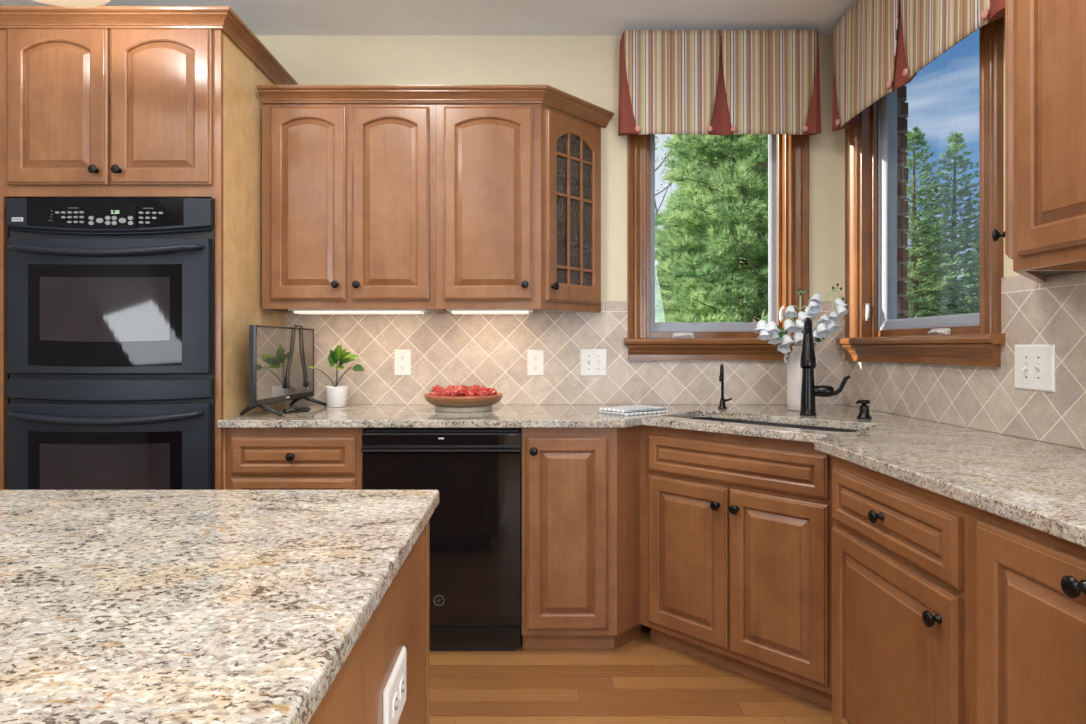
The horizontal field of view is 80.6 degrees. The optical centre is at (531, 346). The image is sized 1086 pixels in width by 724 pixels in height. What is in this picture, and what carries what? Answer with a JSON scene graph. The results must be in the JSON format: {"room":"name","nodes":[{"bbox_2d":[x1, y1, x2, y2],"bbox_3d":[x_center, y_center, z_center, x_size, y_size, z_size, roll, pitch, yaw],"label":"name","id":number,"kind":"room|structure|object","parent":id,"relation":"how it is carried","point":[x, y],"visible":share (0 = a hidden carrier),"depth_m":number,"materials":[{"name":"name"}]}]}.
{"room":"kitchen","nodes":[
{"label":"kitchen","id":0,"kind":"room"},
{"bbox_2d":[0,0,856,35],"bbox_3d":[-0.820,-1.549,-0.480,4.960,0.100,7.440,0,0,0],"label":"ceiling","id":1,"kind":"structure","parent":0,"point":[262,17],"depth_m":2.89,"materials":[{"name":"paint"}]},
{"bbox_2d":[32,0,109,7],"bbox_3d":[-1.511,-1.294,1.950,0.397,0.408,0.397,0,0,0],"label":"ceiling light","id":2,"kind":"object","parent":1,"relation":"attached to","point":[64,3],"visible":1,"depth_m":2.07,"materials":[{"name":"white glass"}]},
{"bbox_2d":[256,36,843,300],"bbox_3d":[-0.820,-0.154,3.136,4.960,2.690,0.112,0,0,0],"label":"wall","id":3,"kind":"structure","parent":0,"point":[586,68],"depth_m":3.08,"materials":[{"name":"beige paint"}]},
{"bbox_2d":[262,104,444,312],"bbox_3d":[-0.793,-0.609,2.900,0.754,0.887,0.360,0,0,0],"label":"upper cabinet","id":4,"kind":"object","parent":3,"relation":"attached to","point":[349,190],"visible":0.99,"depth_m":2.75,"materials":[{"name":"brown wood"}]},
{"bbox_2d":[288,309,428,313],"bbox_3d":[-0.770,-0.165,2.860,0.600,0.032,0.110,0,0,0],"label":"light","id":5,"kind":"object","parent":4,"relation":"attached to","point":[297,311],"visible":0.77,"depth_m":2.81,"materials":[{"name":"white plastic"}]},
{"bbox_2d":[256,85,613,127],"bbox_3d":[-0.369,-1.081,2.777,1.592,0.058,0.305,0,0,-12],"label":"crown molding","id":6,"kind":"structure","parent":4,"relation":"on","point":[549,96],"depth_m":2.75,"materials":[{"name":"brown wood"}]},
{"bbox_2d":[394,349,410,375],"bbox_3d":[-0.620,0.075,3.067,0.083,0.126,0.009,0,0,0],"label":"wall outlet","id":7,"kind":"object","parent":3,"relation":"attached to","point":[402,357],"visible":1,"depth_m":3.06,"materials":[{"name":"white plastic"}]},
{"bbox_2d":[400,355,404,360],"bbox_3d":[-0.620,0.052,3.064,0.027,0.027,0.002,0,0,0],"label":"socket","id":8,"kind":"object","parent":7,"relation":"attached to","point":[402,357],"depth_m":3.06,"materials":[{"name":"white plastic"}]},
{"bbox_2d":[436,104,540,312],"bbox_3d":[-0.188,-0.609,2.900,0.454,0.887,0.360,0,0,0],"label":"upper cabinet","id":9,"kind":"object","parent":3,"relation":"attached to","point":[488,156],"visible":1,"depth_m":2.75,"materials":[{"name":"brown wood"}]},
{"bbox_2d":[446,309,532,313],"bbox_3d":[-0.185,-0.165,2.860,0.380,0.032,0.110,0,0,0],"label":"light","id":10,"kind":"object","parent":9,"relation":"attached to","point":[454,311],"visible":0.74,"depth_m":2.81,"materials":[{"name":"white plastic"}]},
{"bbox_2d":[527,350,543,375],"bbox_3d":[0.018,0.076,3.067,0.083,0.126,0.009,0,0,0],"label":"wall outlet","id":11,"kind":"object","parent":3,"relation":"attached to","point":[535,358],"visible":1,"depth_m":3.06,"materials":[{"name":"white plastic"}]},
{"bbox_2d":[533,355,538,360],"bbox_3d":[0.018,0.053,3.064,0.027,0.027,0.002,0,0,0],"label":"socket","id":12,"kind":"object","parent":11,"relation":"attached to","point":[535,357],"depth_m":3.06,"materials":[{"name":"white plastic"}]},
{"bbox_2d":[285,301,842,404],"bbox_3d":[0.157,0.028,3.076,2.684,0.496,0.008,0,0,0],"label":"backsplash","id":13,"kind":"structure","parent":3,"relation":"attached to","point":[487,350],"depth_m":3.07,"materials":[{"name":"tile"}]},
{"bbox_2d":[541,104,600,312],"bbox_3d":[0.177,-0.609,2.921,0.290,0.887,0.322,0,0,3],"label":"upper cabinet","id":14,"kind":"object","parent":3,"relation":"attached to","point":[570,145],"visible":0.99,"depth_m":2.88,"materials":[{"name":"brown wood"}]},
{"bbox_2d":[580,349,606,375],"bbox_3d":[0.296,0.075,3.062,0.128,0.130,0.020,0,0,0],"label":"light switch","id":15,"kind":"object","parent":3,"relation":"attached to","point":[593,362],"visible":1,"depth_m":3.06,"materials":[{"name":"white plastic"}]},
{"bbox_2d":[618,30,820,135],"bbox_3d":[0.874,-1.223,3.011,0.928,0.482,0.138,0,0,0],"label":"window valance","id":16,"kind":"object","parent":3,"relation":"attached to","point":[702,82],"visible":1,"depth_m":2.95,"materials":[{"name":"multicoloured fabric"}]},
{"bbox_2d":[624,134,815,359],"bbox_3d":[0.891,-0.628,3.109,0.901,1.382,0.174,0,0,0],"label":"window","id":17,"kind":"structure","parent":3,"relation":"in","point":[788,154],"depth_m":3.07,"materials":[{"name":"brown wood"}]},
{"bbox_2d":[429,597,831,723],"bbox_3d":[-0.820,1.231,-0.480,4.960,0.080,7.440,0,0,0],"label":"floor","id":18,"kind":"structure","parent":0,"point":[643,680],"depth_m":2.22,"materials":[{"name":"brown wood"}]},
{"bbox_2d":[0,6,297,489],"bbox_3d":[-1.619,-0.039,2.729,0.985,2.458,0.698,0,0,0],"label":"tall cabinet","id":19,"kind":"object","parent":18,"relation":"on","point":[99,101],"visible":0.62,"depth_m":2.43,"materials":[{"name":"brown wood"}]},
{"bbox_2d":[6,197,214,489],"bbox_3d":[-1.596,0.085,2.668,0.776,1.302,0.664,0,0,0],"label":"double wall oven","id":20,"kind":"object","parent":19,"relation":"in","point":[110,385],"visible":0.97,"depth_m":2.39,"materials":[{"name":"black metal"}]},
{"bbox_2d":[225,428,364,489],"bbox_3d":[-0.920,0.749,2.752,0.531,0.882,0.655,0,0,0],"label":"base cabinet","id":21,"kind":"object","parent":18,"relation":"on","point":[255,458],"visible":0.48,"depth_m":2.46,"materials":[{"name":"brown wood"}]},
{"bbox_2d":[308,521,428,723],"bbox_3d":[-1.105,0.749,0.765,1.823,0.882,0.980,0,0,0],"label":"kitchen island","id":22,"kind":"object","parent":18,"relation":"on","point":[401,618],"visible":0.02,"depth_m":0.90,"materials":[{"name":"brown wood"}]},
{"bbox_2d":[0,490,438,723],"bbox_3d":[-1.115,0.292,0.734,1.870,0.030,1.028,0,0,0],"label":"island countertop","id":23,"kind":"structure","parent":22,"relation":"on","point":[117,606],"depth_m":0.71,"materials":[{"name":"stone"}]},
{"bbox_2d":[383,646,405,723],"bbox_3d":[-0.191,0.494,0.905,0.009,0.083,0.128,0,0,0],"label":"wall outlet","id":24,"kind":"object","parent":22,"relation":"attached to","point":[394,693],"visible":1,"depth_m":0.89,"materials":[{"name":"white plastic"}]},
{"bbox_2d":[393,692,397,718],"bbox_3d":[-0.188,0.494,0.882,0.002,0.027,0.027,0,0,0],"label":"socket","id":25,"kind":"object","parent":24,"relation":"attached to","point":[395,694],"depth_m":0.88,"materials":[{"name":"white plastic"}]},
{"bbox_2d":[400,675,404,700],"bbox_3d":[-0.188,0.494,0.927,0.002,0.027,0.027,0,0,0],"label":"socket","id":26,"kind":"object","parent":24,"relation":"attached to","point":[402,677],"depth_m":0.93,"materials":[{"name":"white plastic"}]},
{"bbox_2d":[361,428,521,650],"bbox_3d":[-0.347,0.753,2.740,0.610,0.874,0.608,0,0,0],"label":"dishwasher","id":27,"kind":"object","parent":18,"relation":"on","point":[475,527],"visible":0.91,"depth_m":2.45,"materials":[{"name":"black metal"}]},
{"bbox_2d":[522,425,641,648],"bbox_3d":[0.207,0.749,2.752,0.493,0.882,0.655,0,0,0],"label":"base cabinet","id":28,"kind":"object","parent":18,"relation":"on","point":[581,486],"visible":0.98,"depth_m":2.46,"materials":[{"name":"brown wood"}]},
{"bbox_2d":[640,425,832,709],"bbox_3d":[0.886,0.749,2.444,0.834,0.882,0.550,0,0,45],"label":"base cabinet","id":29,"kind":"object","parent":18,"relation":"on","point":[736,530],"visible":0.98,"depth_m":2.26,"materials":[{"name":"brown wood"}]},
{"bbox_2d":[217,405,1085,546],"bbox_3d":[0.148,0.292,1.836,2.686,0.030,2.472,0,0,0],"label":"countertop","id":30,"kind":"structure","parent":29,"relation":"on","point":[1041,486],"depth_m":2.00,"materials":[{"name":"stone"}]},
{"bbox_2d":[240,325,326,416],"bbox_3d":[-1.056,0.095,2.756,0.182,0.362,0.524,0,0,5],"label":"television","id":31,"kind":"object","parent":30,"relation":"on","point":[270,347],"visible":1,"depth_m":2.68,"materials":[{"name":"black plastic"}]},
{"bbox_2d":[285,325,308,389],"bbox_3d":[-1.045,0.049,2.839,0.030,0.296,0.208,0,0,4],"label":"power cord","id":32,"kind":"object","parent":31,"relation":"on","point":[288,383],"visible":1,"depth_m":2.81,"materials":[{"name":"plastic"}]},
{"bbox_2d":[282,406,310,413],"bbox_3d":[-1.000,0.266,2.720,0.046,0.021,0.144,0,0,24],"label":"remote control","id":33,"kind":"object","parent":30,"relation":"on","point":[294,409],"visible":1,"depth_m":2.69,"materials":[{"name":"black plastic"}]},
{"bbox_2d":[309,344,364,406],"bbox_3d":[-0.887,0.131,2.958,0.254,0.291,0.115,0,0,0],"label":"potted plant","id":34,"kind":"object","parent":30,"relation":"on","point":[336,396],"visible":1,"depth_m":2.94,"materials":[{"name":"green plant"}]},
{"bbox_2d":[424,392,502,411],"bbox_3d":[-0.302,0.241,2.830,0.350,0.070,0.350,0,0,0],"label":"bowl","id":35,"kind":"object","parent":30,"relation":"on","point":[442,403],"visible":0.9,"depth_m":2.71,"materials":[{"name":"ceramic"}]},
{"bbox_2d":[430,391,439,395],"bbox_3d":[-0.422,0.211,2.776,0.048,0.041,0.042,0,0,4],"label":"ornament","id":36,"kind":"object","parent":35,"relation":"in","point":[434,393],"visible":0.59,"depth_m":2.76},
{"bbox_2d":[430,385,443,392],"bbox_3d":[-0.418,0.199,2.829,0.068,0.065,0.059,0,0,41],"label":"ornament","id":37,"kind":"object","parent":35,"relation":"in","point":[438,388],"visible":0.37,"depth_m":2.81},
{"bbox_2d":[439,389,449,396],"bbox_3d":[-0.377,0.213,2.774,0.054,0.063,0.056,0,0,39],"label":"ornament","id":38,"kind":"object","parent":35,"relation":"in","point":[444,392],"visible":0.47,"depth_m":2.76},
{"bbox_2d":[445,385,454,390],"bbox_3d":[-0.361,0.201,2.860,0.063,0.060,0.062,0,0,-20],"label":"ornament","id":39,"kind":"object","parent":35,"relation":"in","point":[448,388],"visible":0.23,"depth_m":2.84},
{"bbox_2d":[449,388,458,396],"bbox_3d":[-0.332,0.198,2.730,0.046,0.044,0.057,0,0,-2],"label":"ornament","id":40,"kind":"object","parent":35,"relation":"in","point":[454,392],"visible":0.88,"depth_m":2.71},
{"bbox_2d":[453,384,467,396],"bbox_3d":[-0.314,0.201,2.799,0.066,0.074,0.078,0,0,25],"label":"ornament","id":41,"kind":"object","parent":35,"relation":"in","point":[462,389],"visible":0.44,"depth_m":2.78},
{"bbox_2d":[464,389,475,396],"bbox_3d":[-0.267,0.204,2.771,0.053,0.043,0.053,0,0,21],"label":"ornament","id":42,"kind":"object","parent":35,"relation":"in","point":[468,393],"visible":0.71,"depth_m":2.75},
{"bbox_2d":[468,384,479,391],"bbox_3d":[-0.258,0.194,2.850,0.059,0.055,0.073,0,0,38],"label":"ornament","id":43,"kind":"object","parent":35,"relation":"in","point":[474,387],"visible":0.44,"depth_m":2.83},
{"bbox_2d":[476,390,486,395],"bbox_3d":[-0.217,0.209,2.740,0.053,0.048,0.044,0,0,39],"label":"ornament","id":44,"kind":"object","parent":35,"relation":"in","point":[480,392],"visible":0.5,"depth_m":2.73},
{"bbox_2d":[479,387,490,395],"bbox_3d":[-0.209,0.206,2.795,0.060,0.066,0.075,0,0,-14],"label":"ornament","id":45,"kind":"object","parent":35,"relation":"in","point":[487,391],"visible":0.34,"depth_m":2.78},
{"bbox_2d":[488,388,496,395],"bbox_3d":[-0.181,0.204,2.850,0.054,0.047,0.053,0,0,-42],"label":"ornament","id":46,"kind":"object","parent":35,"relation":"in","point":[493,391],"visible":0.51,"depth_m":2.83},
{"bbox_2d":[597,405,667,415],"bbox_3d":[0.425,0.265,2.700,0.250,0.022,0.170,0,0,-36],"label":"cloth","id":47,"kind":"object","parent":30,"relation":"on","point":[630,410],"visible":1,"depth_m":2.66,"materials":[{"name":"white fabric"}]},
{"bbox_2d":[718,364,731,408],"bbox_3d":[0.843,0.176,2.850,0.059,0.201,0.103,0,0,42],"label":"filtered water faucet","id":48,"kind":"object","parent":30,"relation":"on","point":[722,405],"visible":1,"depth_m":2.87,"materials":[{"name":"black metal"}]},
{"bbox_2d":[688,417,859,431],"bbox_3d":[0.884,0.411,2.439,0.370,0.208,0.770,0,0,-45],"label":"sink","id":49,"kind":"object","parent":30,"relation":"in","point":[699,418],"visible":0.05,"depth_m":2.54,"materials":[{"name":"black metal"}]},
{"bbox_2d":[783,346,818,410],"bbox_3d":[1.178,0.136,2.800,0.118,0.281,0.118,0,0,44],"label":"vase","id":50,"kind":"object","parent":30,"relation":"on","point":[794,371],"visible":0.6,"depth_m":2.77,"materials":[{"name":"white ceramic"}]},
{"bbox_2d":[754,319,794,344],"bbox_3d":[1.065,0.057,2.713,0.269,0.349,0.102,0,0,-20],"label":"stem","id":51,"kind":"object","parent":50,"relation":"in","point":[771,331],"visible":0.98,"depth_m":2.69,"materials":[{"name":"white plant"}]},
{"bbox_2d":[777,318,803,353],"bbox_3d":[1.111,0.055,2.730,0.140,0.354,0.146,0,0,0],"label":"stem","id":52,"kind":"object","parent":50,"relation":"in","point":[795,327],"visible":0.91,"depth_m":2.70,"materials":[{"name":"white plant"}]},
{"bbox_2d":[783,288,817,321],"bbox_3d":[1.163,-0.013,2.750,0.144,0.489,0.098,0,0,-26],"label":"stem","id":53,"kind":"object","parent":50,"relation":"in","point":[790,312],"visible":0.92,"depth_m":2.76,"materials":[{"name":"white plant"}]},
{"bbox_2d":[813,311,839,342],"bbox_3d":[1.253,0.038,2.740,0.148,0.388,0.128,0,0,0],"label":"stem","id":54,"kind":"object","parent":50,"relation":"in","point":[826,326],"visible":0.93,"depth_m":2.73,"materials":[{"name":"white plant"}]},
{"bbox_2d":[807,283,849,321],"bbox_3d":[1.279,-0.025,2.769,0.202,0.513,0.100,0,0,-6],"label":"stem","id":55,"kind":"object","parent":50,"relation":"in","point":[815,302],"visible":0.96,"depth_m":2.76,"materials":[{"name":"white plant"}]},
{"bbox_2d":[800,317,850,415],"bbox_3d":[1.152,0.079,2.516,0.187,0.395,0.217,0,0,23],"label":"kitchen faucet","id":56,"kind":"object","parent":30,"relation":"on","point":[809,390],"visible":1,"depth_m":2.57,"materials":[{"name":"black metal"}]},
{"bbox_2d":[856,400,871,418],"bbox_3d":[1.280,0.240,2.468,0.052,0.073,0.069,0,0,32],"label":"soap dispenser","id":57,"kind":"object","parent":30,"relation":"on","point":[864,413],"visible":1,"depth_m":2.46,"materials":[{"name":"black metal"}]},
{"bbox_2d":[832,456,968,723],"bbox_3d":[1.161,0.749,1.635,0.677,0.882,0.713,0,0,0],"label":"base cabinet","id":58,"kind":"object","parent":18,"relation":"on","point":[900,549],"visible":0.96,"depth_m":1.50,"materials":[{"name":"brown wood"}]},
{"bbox_2d":[969,505,1085,723],"bbox_3d":[1.161,0.749,0.977,0.677,0.882,0.600,0,0,0],"label":"base cabinet","id":59,"kind":"object","parent":18,"relation":"on","point":[1027,585],"visible":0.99,"depth_m":1.11,"materials":[{"name":"brown wood"}]},
{"bbox_2d":[897,85,907,318],"bbox_3d":[1.692,-0.109,-0.450,0.063,3.800,7.500,0,0,0],"label":"brick wall","id":60,"kind":"structure","parent":0,"point":[902,106],"depth_m":2.93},
{"bbox_2d":[844,16,1085,449],"bbox_3d":[1.580,-0.154,-0.560,0.160,2.690,7.280,0,0,0],"label":"wall","id":61,"kind":"structure","parent":0,"point":[1008,262],"depth_m":2.03,"materials":[{"name":"beige paint"}]},
{"bbox_2d":[832,0,1004,130],"bbox_3d":[1.431,-1.223,2.400,0.138,0.482,1.086,0,0,0],"label":"window valance","id":62,"kind":"object","parent":61,"relation":"attached to","point":[879,46],"visible":1,"depth_m":2.46,"materials":[{"name":"multicoloured fabric"}]},
{"bbox_2d":[836,17,1004,366],"bbox_3d":[1.554,-0.628,2.527,0.223,1.382,1.021,0,0,0],"label":"window","id":63,"kind":"structure","parent":61,"relation":"in","point":[874,332],"depth_m":2.81,"materials":[{"name":"brown wood"}]},
{"bbox_2d":[843,272,1085,448],"bbox_3d":[1.496,0.028,1.786,0.008,0.496,2.572,0,0,0],"label":"backsplash","id":64,"kind":"structure","parent":61,"relation":"attached to","point":[1053,311],"depth_m":1.99,"materials":[{"name":"tile"}]},
{"bbox_2d":[1014,344,1054,391],"bbox_3d":[1.482,0.061,1.900,0.020,0.136,0.150,0,0,0],"label":"light switch","id":65,"kind":"object","parent":61,"relation":"attached to","point":[1034,365],"visible":1,"depth_m":1.89,"materials":[{"name":"white plastic"}]},
{"bbox_2d":[992,0,1085,282],"bbox_3d":[1.345,-0.631,1.728,0.341,0.887,0.304,0,0,-3],"label":"upper cabinet","id":66,"kind":"object","parent":61,"relation":"attached to","point":[1037,276],"visible":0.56,"depth_m":1.60,"materials":[{"name":"brown wood"}]},
{"bbox_2d":[1037,271,1085,276],"bbox_3d":[1.419,-0.211,1.646,0.406,0.016,0.193,0,0,-45],"label":"under-cabinet light","id":67,"kind":"object","parent":66,"relation":"attached to","point":[1039,273],"depth_m":1.74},
{"bbox_2d":[1013,0,1085,270],"bbox_3d":[1.320,-0.631,1.273,0.360,0.887,0.619,0,0,0],"label":"upper cabinet","id":68,"kind":"object","parent":61,"relation":"attached to","point":[1049,36],"visible":1,"depth_m":1.46,"materials":[{"name":"brown wood"}]},
{"label":"outside","id":69,"kind":"structure","parent":0,"visible":0},
{"bbox_3d":[5.000,1.991,25.000,70.000,0.200,70.000,0,0,0],"label":"ground","id":70,"kind":"structure","parent":69,"visible":0},
{"bbox_2d":[655,225,682,303],"bbox_3d":[5.358,-1.447,23.521,3.724,6.679,3.914,0,0,11],"label":"pine tree","id":71,"kind":"object","parent":70,"relation":"on","point":[659,262],"visible":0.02,"depth_m":22.98,"materials":[{"name":"green plant"}]},
{"bbox_2d":[655,134,766,312],"bbox_3d":[2.846,-3.046,12.774,5.611,9.888,4.562,0,0,-11],"label":"leafy tree","id":72,"kind":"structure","parent":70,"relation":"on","point":[667,299],"depth_m":11.64,"materials":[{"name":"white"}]},
{"bbox_2d":[655,135,767,321],"bbox_3d":[5.042,-2.326,16.642,4.943,8.437,4.704,0,0,30],"label":"pine tree","id":73,"kind":"object","parent":70,"relation":"on","point":[659,294],"visible":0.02,"depth_m":16.41,"materials":[{"name":"green plant"}]},
{"bbox_2d":[655,134,917,321],"bbox_3d":[3.162,-1.623,8.852,4.120,7.031,3.920,0,0,-30],"label":"pine tree","id":74,"kind":"object","parent":70,"relation":"on","point":[713,247],"visible":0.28,"depth_m":8.30,"materials":[{"name":"green plant"}]},
{"bbox_2d":[907,224,945,314],"bbox_3d":[15.647,-1.562,25.545,4.235,6.909,4.246,0,0,16],"label":"spruce tree","id":75,"kind":"object","parent":70,"relation":"on","point":[926,224],"visible":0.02,"depth_m":25.39,"materials":[{"name":"green plant"}]},
{"bbox_2d":[905,125,978,317],"bbox_3d":[7.084,-1.111,11.955,3.692,6.008,3.683,0,0,44],"label":"spruce tree","id":76,"kind":"object","parent":70,"relation":"on","point":[913,278],"visible":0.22,"depth_m":11.63,"materials":[{"name":"green plant"}]},
{"bbox_2d":[907,129,978,315],"bbox_3d":[10.188,-1.682,15.473,4.383,7.149,4.394,0,0,37],"label":"spruce tree","id":77,"kind":"object","parent":70,"relation":"on","point":[969,235],"visible":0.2,"depth_m":15.32,"materials":[{"name":"green plant"}]},
{"bbox_2d":[958,241,978,313],"bbox_3d":[14.344,-0.811,20.474,3.323,5.407,3.315,0,0,1],"label":"spruce tree","id":78,"kind":"object","parent":70,"relation":"on","point":[970,285],"visible":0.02,"depth_m":20.50,"materials":[{"name":"green plant"}]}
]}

